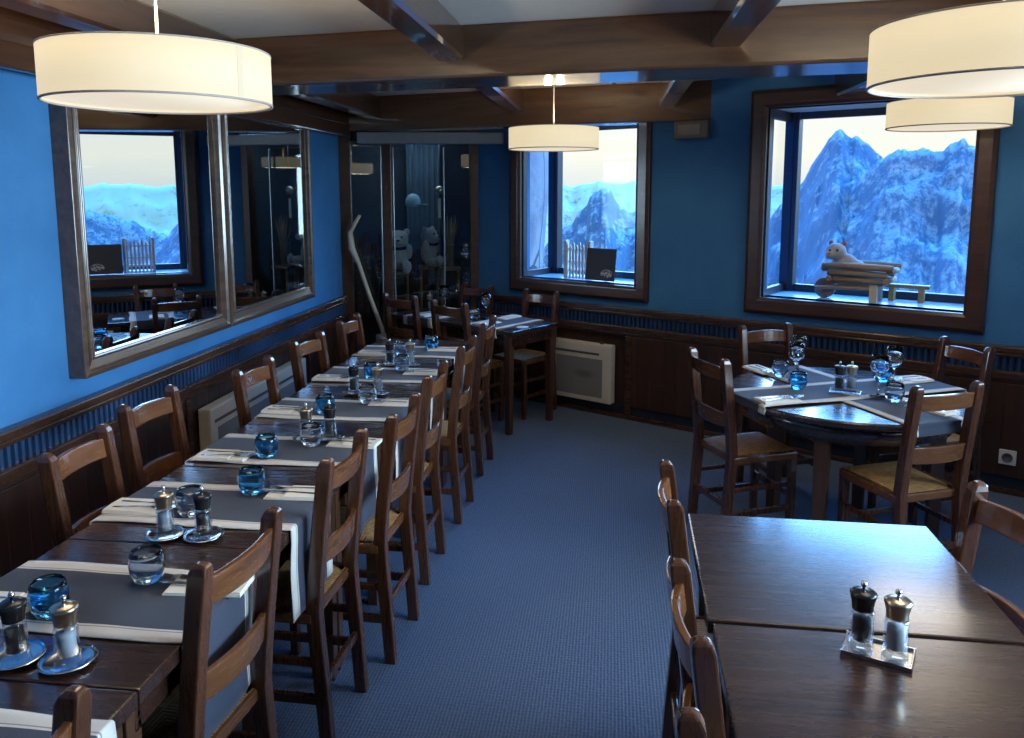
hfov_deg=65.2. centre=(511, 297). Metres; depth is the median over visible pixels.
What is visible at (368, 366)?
tumbler
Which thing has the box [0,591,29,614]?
folded napkin
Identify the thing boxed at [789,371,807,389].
tumbler
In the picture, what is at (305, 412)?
salt mill
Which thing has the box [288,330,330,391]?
chair
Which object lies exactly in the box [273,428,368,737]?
chair
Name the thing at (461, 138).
box
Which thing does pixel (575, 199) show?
range
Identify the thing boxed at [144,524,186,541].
saucer
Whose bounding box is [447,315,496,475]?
chair
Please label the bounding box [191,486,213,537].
pepper mill
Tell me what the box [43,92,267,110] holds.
diffuser
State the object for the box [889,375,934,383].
folded napkin
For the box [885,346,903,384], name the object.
wine glass
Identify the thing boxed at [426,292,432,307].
salt mill
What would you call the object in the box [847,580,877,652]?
pepper mill
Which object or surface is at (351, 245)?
stick
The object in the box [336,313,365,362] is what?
chair
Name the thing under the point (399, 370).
table knife
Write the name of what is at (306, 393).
dining table
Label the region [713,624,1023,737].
dining table
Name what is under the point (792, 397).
fork
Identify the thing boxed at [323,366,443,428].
table runner
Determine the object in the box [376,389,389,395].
saucer
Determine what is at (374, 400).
table knife
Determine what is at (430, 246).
plush bear
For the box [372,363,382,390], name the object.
salt mill
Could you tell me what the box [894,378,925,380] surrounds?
table knife
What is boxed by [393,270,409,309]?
wooden stool
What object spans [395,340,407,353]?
tumbler
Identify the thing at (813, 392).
table runner
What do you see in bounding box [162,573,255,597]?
folded napkin
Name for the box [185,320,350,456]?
trim
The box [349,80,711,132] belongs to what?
ceiling beam
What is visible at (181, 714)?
chair
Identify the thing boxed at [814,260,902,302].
wheelbarrow
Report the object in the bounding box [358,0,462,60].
ceiling beam
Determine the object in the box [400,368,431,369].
fork
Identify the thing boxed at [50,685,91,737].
chair
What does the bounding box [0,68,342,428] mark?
wall
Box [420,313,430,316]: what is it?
folded napkin
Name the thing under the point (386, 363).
saucer
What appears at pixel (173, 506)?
fork
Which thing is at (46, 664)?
saucer
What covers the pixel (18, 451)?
air vent
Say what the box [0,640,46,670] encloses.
saucer
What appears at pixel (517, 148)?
diffuser
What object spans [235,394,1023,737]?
floor
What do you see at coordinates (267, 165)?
wall mirror
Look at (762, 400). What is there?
folded napkin
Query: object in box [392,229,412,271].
plush bear
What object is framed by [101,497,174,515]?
folded napkin
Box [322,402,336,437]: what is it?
pepper mill
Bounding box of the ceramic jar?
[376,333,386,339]
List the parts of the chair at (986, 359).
leg, leg, post, seat frame, rush seat, post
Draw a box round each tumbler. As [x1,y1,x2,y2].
[27,573,69,619]
[128,543,164,584]
[174,484,203,517]
[237,465,264,495]
[254,432,278,458]
[300,422,322,446]
[315,393,334,414]
[358,383,376,403]
[364,362,379,379]
[394,354,409,370]
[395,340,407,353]
[424,335,437,348]
[469,307,479,318]
[772,359,788,376]
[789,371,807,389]
[873,365,891,381]
[884,382,904,401]
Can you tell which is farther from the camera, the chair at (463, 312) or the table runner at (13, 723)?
the chair at (463, 312)
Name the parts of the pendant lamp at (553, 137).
shade trim, lamp shade, cord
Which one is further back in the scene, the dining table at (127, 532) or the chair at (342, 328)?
the chair at (342, 328)
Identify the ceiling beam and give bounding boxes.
[0,0,235,42]
[0,6,350,136]
[235,0,1001,94]
[290,92,379,117]
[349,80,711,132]
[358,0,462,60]
[477,86,523,112]
[658,80,693,107]
[710,0,780,46]
[834,73,866,95]
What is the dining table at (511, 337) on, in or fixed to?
on the floor
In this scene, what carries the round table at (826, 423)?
on the floor
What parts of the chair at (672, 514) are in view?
post, post, seat frame, rush seat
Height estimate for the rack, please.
0.300 m
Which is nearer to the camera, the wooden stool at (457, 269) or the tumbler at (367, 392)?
the tumbler at (367, 392)
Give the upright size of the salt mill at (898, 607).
0.146 m
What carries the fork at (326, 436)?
on the folded napkin at (374, 443)
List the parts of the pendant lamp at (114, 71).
lamp shade, cord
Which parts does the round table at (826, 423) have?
leg, leg, leg, leg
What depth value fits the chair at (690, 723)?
1.19 m
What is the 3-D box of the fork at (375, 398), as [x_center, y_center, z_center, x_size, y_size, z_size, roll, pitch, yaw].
[-0.567,0.458,3.634,0.198,0.009,0.025,0,8,1]
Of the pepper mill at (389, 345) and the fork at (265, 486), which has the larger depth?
the pepper mill at (389, 345)
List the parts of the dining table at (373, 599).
leg, leg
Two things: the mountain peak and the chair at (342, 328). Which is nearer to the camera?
the chair at (342, 328)
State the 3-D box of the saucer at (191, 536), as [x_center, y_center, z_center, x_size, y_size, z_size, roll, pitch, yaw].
[-0.859,0.663,2.231,0.110,0.012,0.110,1,8,7]
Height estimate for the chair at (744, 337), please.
0.928 m
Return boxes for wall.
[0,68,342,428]
[478,74,1023,346]
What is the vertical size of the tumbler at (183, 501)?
0.082 m
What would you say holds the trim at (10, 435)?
attached to the wall at (35, 380)
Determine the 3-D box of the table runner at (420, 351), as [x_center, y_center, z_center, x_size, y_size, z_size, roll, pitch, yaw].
[-0.617,0.457,4.806,0.619,0.280,0.323,1,8,7]
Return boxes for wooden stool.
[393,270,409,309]
[418,265,439,339]
[440,266,460,307]
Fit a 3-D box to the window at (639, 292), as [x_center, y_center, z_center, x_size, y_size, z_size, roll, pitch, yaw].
[0.628,-0.754,6.267,1.260,1.440,0.525,6,10,37]
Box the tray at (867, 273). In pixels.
[822,260,902,286]
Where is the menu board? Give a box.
[585,248,616,281]
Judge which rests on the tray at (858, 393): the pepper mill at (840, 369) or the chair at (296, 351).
the pepper mill at (840, 369)
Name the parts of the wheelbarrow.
leg, leg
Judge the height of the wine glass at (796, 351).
0.195 m
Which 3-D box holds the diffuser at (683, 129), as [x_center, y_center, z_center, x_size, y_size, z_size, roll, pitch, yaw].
[1.201,-1.140,5.420,0.170,0.080,0.012,6,10,37]
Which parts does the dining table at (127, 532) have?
leg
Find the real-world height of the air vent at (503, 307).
0.075 m
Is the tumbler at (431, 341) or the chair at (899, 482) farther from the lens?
the tumbler at (431, 341)
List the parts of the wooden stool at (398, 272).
seat, leg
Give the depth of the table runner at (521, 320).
5.78 m
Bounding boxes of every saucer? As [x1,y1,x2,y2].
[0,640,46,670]
[37,643,97,674]
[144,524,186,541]
[183,526,224,542]
[292,434,300,441]
[321,432,344,440]
[342,389,357,394]
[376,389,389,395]
[380,361,393,365]
[409,362,419,366]
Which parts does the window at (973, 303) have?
sash, sill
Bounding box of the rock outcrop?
[530,152,548,268]
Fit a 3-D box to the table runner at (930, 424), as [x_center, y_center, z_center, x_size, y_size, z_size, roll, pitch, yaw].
[1.606,0.472,3.832,0.323,0.055,1.100,-3,8,-18]
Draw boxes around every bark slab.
[355,233,385,345]
[406,243,427,310]
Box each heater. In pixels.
[198,358,306,450]
[556,337,614,404]
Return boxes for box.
[357,132,503,144]
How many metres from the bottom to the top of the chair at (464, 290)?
0.928 m
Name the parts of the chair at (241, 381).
post, post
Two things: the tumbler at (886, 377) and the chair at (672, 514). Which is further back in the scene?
the tumbler at (886, 377)
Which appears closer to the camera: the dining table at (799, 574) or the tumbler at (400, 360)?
the dining table at (799, 574)
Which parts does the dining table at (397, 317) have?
leg, leg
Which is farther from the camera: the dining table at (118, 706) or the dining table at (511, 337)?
the dining table at (511, 337)
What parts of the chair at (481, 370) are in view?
rush seat, seat frame, post, post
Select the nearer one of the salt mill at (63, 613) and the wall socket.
the salt mill at (63, 613)
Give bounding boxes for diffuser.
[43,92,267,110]
[516,147,593,149]
[677,123,700,135]
[871,69,1023,94]
[890,124,1005,129]
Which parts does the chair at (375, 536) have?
leg, rush seat, seat frame, post, post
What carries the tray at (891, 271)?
on the wheelbarrow
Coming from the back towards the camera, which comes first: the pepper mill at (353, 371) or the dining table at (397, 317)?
the dining table at (397, 317)
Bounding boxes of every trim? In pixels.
[0,295,347,449]
[0,312,348,490]
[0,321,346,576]
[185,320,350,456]
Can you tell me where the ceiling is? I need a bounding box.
[139,0,878,95]
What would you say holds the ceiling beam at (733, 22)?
attached to the ceiling
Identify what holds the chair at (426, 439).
on the floor
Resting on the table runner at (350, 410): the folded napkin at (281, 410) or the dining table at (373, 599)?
the folded napkin at (281, 410)
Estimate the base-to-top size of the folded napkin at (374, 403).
0.013 m
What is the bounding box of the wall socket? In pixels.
[998,449,1016,465]
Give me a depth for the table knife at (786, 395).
3.65 m
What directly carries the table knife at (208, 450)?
on the folded napkin at (224, 458)
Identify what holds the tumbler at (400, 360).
on the table runner at (393, 375)
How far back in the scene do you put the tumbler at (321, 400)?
3.41 m
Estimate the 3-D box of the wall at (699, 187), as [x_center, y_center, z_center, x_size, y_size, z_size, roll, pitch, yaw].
[1.729,-0.222,5.268,5.000,2.430,0.100,6,10,37]
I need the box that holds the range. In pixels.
[544,181,782,246]
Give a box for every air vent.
[0,303,345,469]
[478,300,1023,371]
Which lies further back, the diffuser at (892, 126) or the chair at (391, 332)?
the chair at (391, 332)
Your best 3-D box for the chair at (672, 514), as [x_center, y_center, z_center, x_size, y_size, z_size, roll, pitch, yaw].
[0.615,0.951,2.194,0.443,0.928,0.352,1,8,7]
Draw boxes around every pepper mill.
[0,591,30,664]
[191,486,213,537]
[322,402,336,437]
[348,363,358,393]
[385,339,393,361]
[833,361,845,392]
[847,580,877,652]
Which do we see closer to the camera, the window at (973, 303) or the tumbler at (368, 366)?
the tumbler at (368, 366)
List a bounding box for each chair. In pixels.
[37,424,125,546]
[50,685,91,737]
[116,385,190,494]
[141,506,282,737]
[231,355,280,427]
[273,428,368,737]
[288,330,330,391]
[289,393,421,664]
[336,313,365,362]
[341,360,448,584]
[382,292,451,387]
[390,335,476,523]
[430,299,503,425]
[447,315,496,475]
[452,282,493,395]
[491,288,559,419]
[658,460,718,737]
[669,558,725,737]
[675,706,706,737]
[686,346,797,523]
[736,323,813,481]
[837,380,984,553]
[867,336,995,525]
[952,480,1023,634]
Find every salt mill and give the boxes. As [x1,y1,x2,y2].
[49,594,82,668]
[153,485,175,538]
[299,403,312,423]
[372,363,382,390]
[405,339,414,365]
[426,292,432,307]
[845,361,857,392]
[881,589,912,661]
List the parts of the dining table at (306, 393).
leg, leg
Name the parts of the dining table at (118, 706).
leg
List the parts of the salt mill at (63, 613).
knob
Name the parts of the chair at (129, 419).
post, post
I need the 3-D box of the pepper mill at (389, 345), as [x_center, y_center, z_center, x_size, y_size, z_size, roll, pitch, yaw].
[-0.675,0.298,4.416,0.054,0.146,0.054,1,8,7]
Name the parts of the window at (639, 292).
sash, sill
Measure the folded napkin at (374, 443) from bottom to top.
0.013 m
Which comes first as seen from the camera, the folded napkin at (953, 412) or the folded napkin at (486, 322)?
the folded napkin at (953, 412)
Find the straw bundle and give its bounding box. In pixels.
[440,215,458,266]
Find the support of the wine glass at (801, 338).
on the table runner at (930, 424)
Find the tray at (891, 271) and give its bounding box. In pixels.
[886,267,900,275]
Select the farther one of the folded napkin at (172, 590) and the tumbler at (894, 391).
the tumbler at (894, 391)
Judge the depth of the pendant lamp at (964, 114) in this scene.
3.73 m
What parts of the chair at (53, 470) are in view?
post, post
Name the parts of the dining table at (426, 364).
leg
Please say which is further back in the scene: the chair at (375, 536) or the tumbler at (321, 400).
the tumbler at (321, 400)
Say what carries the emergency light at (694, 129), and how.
attached to the wall at (699, 187)
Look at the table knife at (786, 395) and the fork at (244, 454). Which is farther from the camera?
the table knife at (786, 395)
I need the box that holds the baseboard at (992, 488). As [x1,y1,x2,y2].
[497,391,1023,497]
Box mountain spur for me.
[542,187,634,271]
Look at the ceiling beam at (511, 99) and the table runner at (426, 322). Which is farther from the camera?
the table runner at (426, 322)
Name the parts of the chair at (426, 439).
leg, rush seat, seat frame, post, post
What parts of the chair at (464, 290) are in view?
post, post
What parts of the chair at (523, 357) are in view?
leg, seat frame, rush seat, leg, post, post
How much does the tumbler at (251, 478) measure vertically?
0.082 m
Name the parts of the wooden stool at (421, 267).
leg, seat, leg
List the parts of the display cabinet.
door trim, crown, cloth cap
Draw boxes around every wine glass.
[440,285,449,305]
[481,293,491,319]
[788,341,804,380]
[790,335,806,371]
[869,354,888,397]
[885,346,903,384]
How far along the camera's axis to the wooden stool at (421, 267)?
7.01 m
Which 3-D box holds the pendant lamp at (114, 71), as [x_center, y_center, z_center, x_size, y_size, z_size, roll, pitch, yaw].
[-0.930,-0.762,2.088,0.568,0.505,0.568,1,8,7]
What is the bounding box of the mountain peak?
[767,129,882,285]
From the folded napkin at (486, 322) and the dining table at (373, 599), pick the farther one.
the folded napkin at (486, 322)
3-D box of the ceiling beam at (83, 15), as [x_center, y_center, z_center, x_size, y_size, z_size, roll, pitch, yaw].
[-1.831,-0.722,0.468,0.130,0.150,7.062,1,8,7]
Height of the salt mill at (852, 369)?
0.146 m
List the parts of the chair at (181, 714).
post, rush seat, seat frame, post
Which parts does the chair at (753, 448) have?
post, post, seat frame, rush seat, leg, leg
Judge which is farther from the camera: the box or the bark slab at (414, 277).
the bark slab at (414, 277)
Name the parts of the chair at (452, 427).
rush seat, seat frame, post, post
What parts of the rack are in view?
corner post, corner post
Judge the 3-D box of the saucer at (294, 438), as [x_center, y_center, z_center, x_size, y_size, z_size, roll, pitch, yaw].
[-0.795,0.546,3.102,0.110,0.012,0.110,1,8,7]
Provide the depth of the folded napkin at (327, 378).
4.04 m
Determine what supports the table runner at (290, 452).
on the dining table at (373, 599)
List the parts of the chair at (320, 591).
rush seat, seat frame, post, post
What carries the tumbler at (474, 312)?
on the dining table at (511, 337)
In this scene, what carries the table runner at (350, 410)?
on the dining table at (306, 393)
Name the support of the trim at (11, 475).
attached to the wall at (35, 380)
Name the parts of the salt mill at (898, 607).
knob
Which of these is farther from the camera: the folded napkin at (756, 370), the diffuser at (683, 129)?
the diffuser at (683, 129)
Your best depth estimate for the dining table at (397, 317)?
6.25 m
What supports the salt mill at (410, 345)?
on the saucer at (412, 364)
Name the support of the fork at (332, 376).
on the folded napkin at (327, 378)
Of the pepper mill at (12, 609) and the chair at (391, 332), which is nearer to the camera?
the pepper mill at (12, 609)
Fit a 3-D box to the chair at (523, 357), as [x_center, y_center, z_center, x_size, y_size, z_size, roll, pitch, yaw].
[0.106,0.416,6.171,0.352,0.928,0.443,7,10,41]
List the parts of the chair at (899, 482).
leg, seat frame, rush seat, post, post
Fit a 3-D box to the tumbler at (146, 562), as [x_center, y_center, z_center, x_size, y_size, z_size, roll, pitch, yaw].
[-0.897,0.657,1.965,0.085,0.082,0.085,1,8,7]
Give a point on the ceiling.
(236, 19)
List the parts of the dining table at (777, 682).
leg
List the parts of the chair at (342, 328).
post, post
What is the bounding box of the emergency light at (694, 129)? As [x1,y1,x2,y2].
[674,120,710,139]
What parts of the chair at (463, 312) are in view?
post, post, rush seat, seat frame, leg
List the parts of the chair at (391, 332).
post, post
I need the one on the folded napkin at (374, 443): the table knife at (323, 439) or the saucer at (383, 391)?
the table knife at (323, 439)
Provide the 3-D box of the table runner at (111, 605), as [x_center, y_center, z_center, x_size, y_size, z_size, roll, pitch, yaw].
[-0.979,0.846,1.914,0.622,0.280,0.323,1,8,7]
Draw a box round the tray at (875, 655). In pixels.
[840,630,916,672]
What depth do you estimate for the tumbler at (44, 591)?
1.78 m
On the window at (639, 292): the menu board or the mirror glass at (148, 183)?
the menu board
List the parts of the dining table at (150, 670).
leg, leg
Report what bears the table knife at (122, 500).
on the folded napkin at (143, 511)
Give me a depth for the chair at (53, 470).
2.51 m
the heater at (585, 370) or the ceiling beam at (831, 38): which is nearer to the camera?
the ceiling beam at (831, 38)
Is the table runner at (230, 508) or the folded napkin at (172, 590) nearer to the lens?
the folded napkin at (172, 590)
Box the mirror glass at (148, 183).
[78,108,218,352]
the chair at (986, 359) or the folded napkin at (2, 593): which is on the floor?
the chair at (986, 359)
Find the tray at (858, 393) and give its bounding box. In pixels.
[829,388,860,396]
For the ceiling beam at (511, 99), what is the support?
attached to the ceiling
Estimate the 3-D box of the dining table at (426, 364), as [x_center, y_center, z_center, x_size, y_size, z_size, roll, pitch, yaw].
[-0.686,0.765,4.289,0.594,0.740,0.681,1,8,7]
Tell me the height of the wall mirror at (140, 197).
1.265 m
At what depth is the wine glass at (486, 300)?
5.97 m
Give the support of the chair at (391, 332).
on the floor
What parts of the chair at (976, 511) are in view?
post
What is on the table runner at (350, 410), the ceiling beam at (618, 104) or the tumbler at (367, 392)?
the tumbler at (367, 392)
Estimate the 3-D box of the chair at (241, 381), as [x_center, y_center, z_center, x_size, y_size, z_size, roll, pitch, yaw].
[-0.986,0.756,3.658,0.443,0.928,0.352,1,8,9]
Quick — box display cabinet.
[338,130,478,378]
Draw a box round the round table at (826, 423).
[733,367,964,537]
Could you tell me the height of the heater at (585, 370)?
0.463 m
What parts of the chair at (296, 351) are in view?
post, post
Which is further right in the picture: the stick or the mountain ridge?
the mountain ridge
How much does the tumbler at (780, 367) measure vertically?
0.082 m
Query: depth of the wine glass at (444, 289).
6.39 m
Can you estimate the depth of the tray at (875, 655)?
1.66 m
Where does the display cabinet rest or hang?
on the floor
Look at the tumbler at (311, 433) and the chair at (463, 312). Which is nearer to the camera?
the tumbler at (311, 433)
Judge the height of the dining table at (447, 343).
0.740 m
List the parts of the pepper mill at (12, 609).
knob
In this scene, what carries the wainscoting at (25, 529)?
attached to the wall at (35, 380)
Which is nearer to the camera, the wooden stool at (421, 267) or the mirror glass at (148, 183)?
the mirror glass at (148, 183)
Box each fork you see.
[113,505,174,508]
[161,573,186,579]
[202,453,255,456]
[263,485,314,489]
[317,376,355,377]
[325,435,375,439]
[375,398,408,399]
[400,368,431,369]
[766,395,803,400]
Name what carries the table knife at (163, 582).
on the folded napkin at (172, 590)
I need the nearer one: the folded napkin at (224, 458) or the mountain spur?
the folded napkin at (224, 458)
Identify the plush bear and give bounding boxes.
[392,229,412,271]
[421,226,447,266]
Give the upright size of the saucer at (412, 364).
0.012 m
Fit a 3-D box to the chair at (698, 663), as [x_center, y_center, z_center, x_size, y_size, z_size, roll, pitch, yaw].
[0.531,1.033,1.588,0.443,0.928,0.352,0,8,4]
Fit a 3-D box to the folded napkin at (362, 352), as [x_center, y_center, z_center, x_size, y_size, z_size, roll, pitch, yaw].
[-0.804,0.321,4.720,0.190,0.013,0.105,1,8,7]
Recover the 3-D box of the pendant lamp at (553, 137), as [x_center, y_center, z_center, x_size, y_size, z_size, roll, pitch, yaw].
[0.255,-1.147,4.867,0.552,0.485,0.552,1,8,7]
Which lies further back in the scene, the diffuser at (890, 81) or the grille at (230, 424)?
the grille at (230, 424)
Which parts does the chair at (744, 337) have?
post, seat frame, post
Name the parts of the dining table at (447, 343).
leg, leg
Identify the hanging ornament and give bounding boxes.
[435,144,442,217]
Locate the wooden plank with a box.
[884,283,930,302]
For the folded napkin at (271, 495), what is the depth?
2.50 m
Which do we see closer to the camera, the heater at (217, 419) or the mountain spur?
the heater at (217, 419)
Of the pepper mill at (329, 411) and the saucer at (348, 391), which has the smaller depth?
the pepper mill at (329, 411)
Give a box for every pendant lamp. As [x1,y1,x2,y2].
[33,0,272,114]
[508,85,598,151]
[866,0,1023,98]
[885,96,1014,131]
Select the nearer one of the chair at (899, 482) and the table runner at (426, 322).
the chair at (899, 482)
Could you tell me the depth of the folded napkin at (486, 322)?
5.74 m
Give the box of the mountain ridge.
[846,138,975,294]
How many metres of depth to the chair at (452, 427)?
4.10 m
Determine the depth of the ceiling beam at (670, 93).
4.76 m
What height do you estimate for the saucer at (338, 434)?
0.012 m
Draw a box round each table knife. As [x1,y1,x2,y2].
[122,500,174,504]
[159,581,185,584]
[208,450,254,453]
[261,490,313,493]
[323,439,370,443]
[374,400,404,401]
[399,370,433,371]
[761,395,797,397]
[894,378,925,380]
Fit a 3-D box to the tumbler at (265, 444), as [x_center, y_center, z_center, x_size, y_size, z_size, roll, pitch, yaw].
[-0.883,0.534,2.877,0.085,0.082,0.085,1,8,7]
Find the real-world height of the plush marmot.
0.249 m
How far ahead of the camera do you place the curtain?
7.15 m
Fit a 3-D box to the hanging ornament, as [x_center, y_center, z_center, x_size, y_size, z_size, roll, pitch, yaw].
[-0.625,-1.054,6.856,0.080,0.740,0.058,-1,8,-8]
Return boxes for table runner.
[0,561,252,737]
[0,708,116,737]
[90,481,332,622]
[185,433,377,535]
[254,397,407,477]
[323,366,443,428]
[351,345,464,392]
[403,311,447,327]
[470,317,542,338]
[734,375,966,414]
[767,365,962,437]
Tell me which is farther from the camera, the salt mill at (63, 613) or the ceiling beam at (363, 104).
the ceiling beam at (363, 104)
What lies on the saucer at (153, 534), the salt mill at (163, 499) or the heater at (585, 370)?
the salt mill at (163, 499)
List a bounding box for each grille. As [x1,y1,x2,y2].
[218,381,295,438]
[556,353,601,397]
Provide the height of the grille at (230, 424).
0.265 m
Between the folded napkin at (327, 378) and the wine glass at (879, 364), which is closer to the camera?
the wine glass at (879, 364)
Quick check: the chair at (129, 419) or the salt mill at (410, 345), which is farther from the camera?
the salt mill at (410, 345)
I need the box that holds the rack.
[564,240,592,278]
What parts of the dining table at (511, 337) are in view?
leg, leg, leg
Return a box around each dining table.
[0,539,255,737]
[0,681,137,737]
[69,467,340,684]
[182,424,383,670]
[248,387,419,538]
[306,359,449,487]
[350,339,467,484]
[391,308,481,338]
[439,313,557,434]
[687,513,1023,734]
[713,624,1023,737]
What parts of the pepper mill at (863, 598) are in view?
knob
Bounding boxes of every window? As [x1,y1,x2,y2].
[509,123,652,302]
[743,85,999,334]
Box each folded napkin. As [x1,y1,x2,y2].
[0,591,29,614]
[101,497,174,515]
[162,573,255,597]
[192,449,255,461]
[260,405,299,414]
[263,485,314,500]
[311,374,352,381]
[326,437,382,448]
[357,350,392,354]
[368,398,408,406]
[403,369,437,375]
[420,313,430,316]
[427,347,457,351]
[474,321,501,325]
[497,314,521,319]
[742,364,773,374]
[753,395,802,404]
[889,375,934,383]
[904,405,959,416]
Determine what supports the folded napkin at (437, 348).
on the table runner at (420, 351)
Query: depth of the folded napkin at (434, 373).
4.17 m
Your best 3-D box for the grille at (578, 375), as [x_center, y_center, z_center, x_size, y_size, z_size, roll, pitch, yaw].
[0.513,0.597,6.148,0.420,0.295,0.008,6,10,37]
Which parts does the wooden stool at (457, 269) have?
leg, seat, leg, leg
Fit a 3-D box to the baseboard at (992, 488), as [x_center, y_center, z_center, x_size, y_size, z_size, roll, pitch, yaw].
[1.645,0.971,5.399,4.900,0.030,0.051,6,10,37]
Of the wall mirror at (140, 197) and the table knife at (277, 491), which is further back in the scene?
the wall mirror at (140, 197)
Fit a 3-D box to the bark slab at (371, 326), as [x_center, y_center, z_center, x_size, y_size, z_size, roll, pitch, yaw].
[-1.209,-0.035,6.866,0.242,1.037,0.029,-1,8,-8]
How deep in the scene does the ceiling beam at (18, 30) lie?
3.04 m
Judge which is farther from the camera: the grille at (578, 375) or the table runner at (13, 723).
the grille at (578, 375)
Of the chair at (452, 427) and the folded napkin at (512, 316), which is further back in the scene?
the folded napkin at (512, 316)
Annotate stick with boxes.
[348,215,384,333]
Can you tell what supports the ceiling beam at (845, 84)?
attached to the ceiling
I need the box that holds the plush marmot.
[825,240,862,262]
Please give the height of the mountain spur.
190.601 m
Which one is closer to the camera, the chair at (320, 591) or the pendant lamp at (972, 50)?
the pendant lamp at (972, 50)
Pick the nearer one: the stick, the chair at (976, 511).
the chair at (976, 511)
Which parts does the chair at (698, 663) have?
post, post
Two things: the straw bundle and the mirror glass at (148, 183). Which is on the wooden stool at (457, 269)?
the straw bundle
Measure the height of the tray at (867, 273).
0.142 m
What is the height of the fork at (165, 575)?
0.009 m
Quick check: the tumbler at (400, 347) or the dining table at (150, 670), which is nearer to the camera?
the dining table at (150, 670)
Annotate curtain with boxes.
[406,145,440,284]
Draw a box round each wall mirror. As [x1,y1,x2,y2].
[48,104,230,378]
[221,114,314,326]
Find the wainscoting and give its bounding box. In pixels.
[401,294,1023,490]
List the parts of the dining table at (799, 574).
leg, leg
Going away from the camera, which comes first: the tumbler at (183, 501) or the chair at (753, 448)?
the tumbler at (183, 501)
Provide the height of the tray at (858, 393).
0.010 m

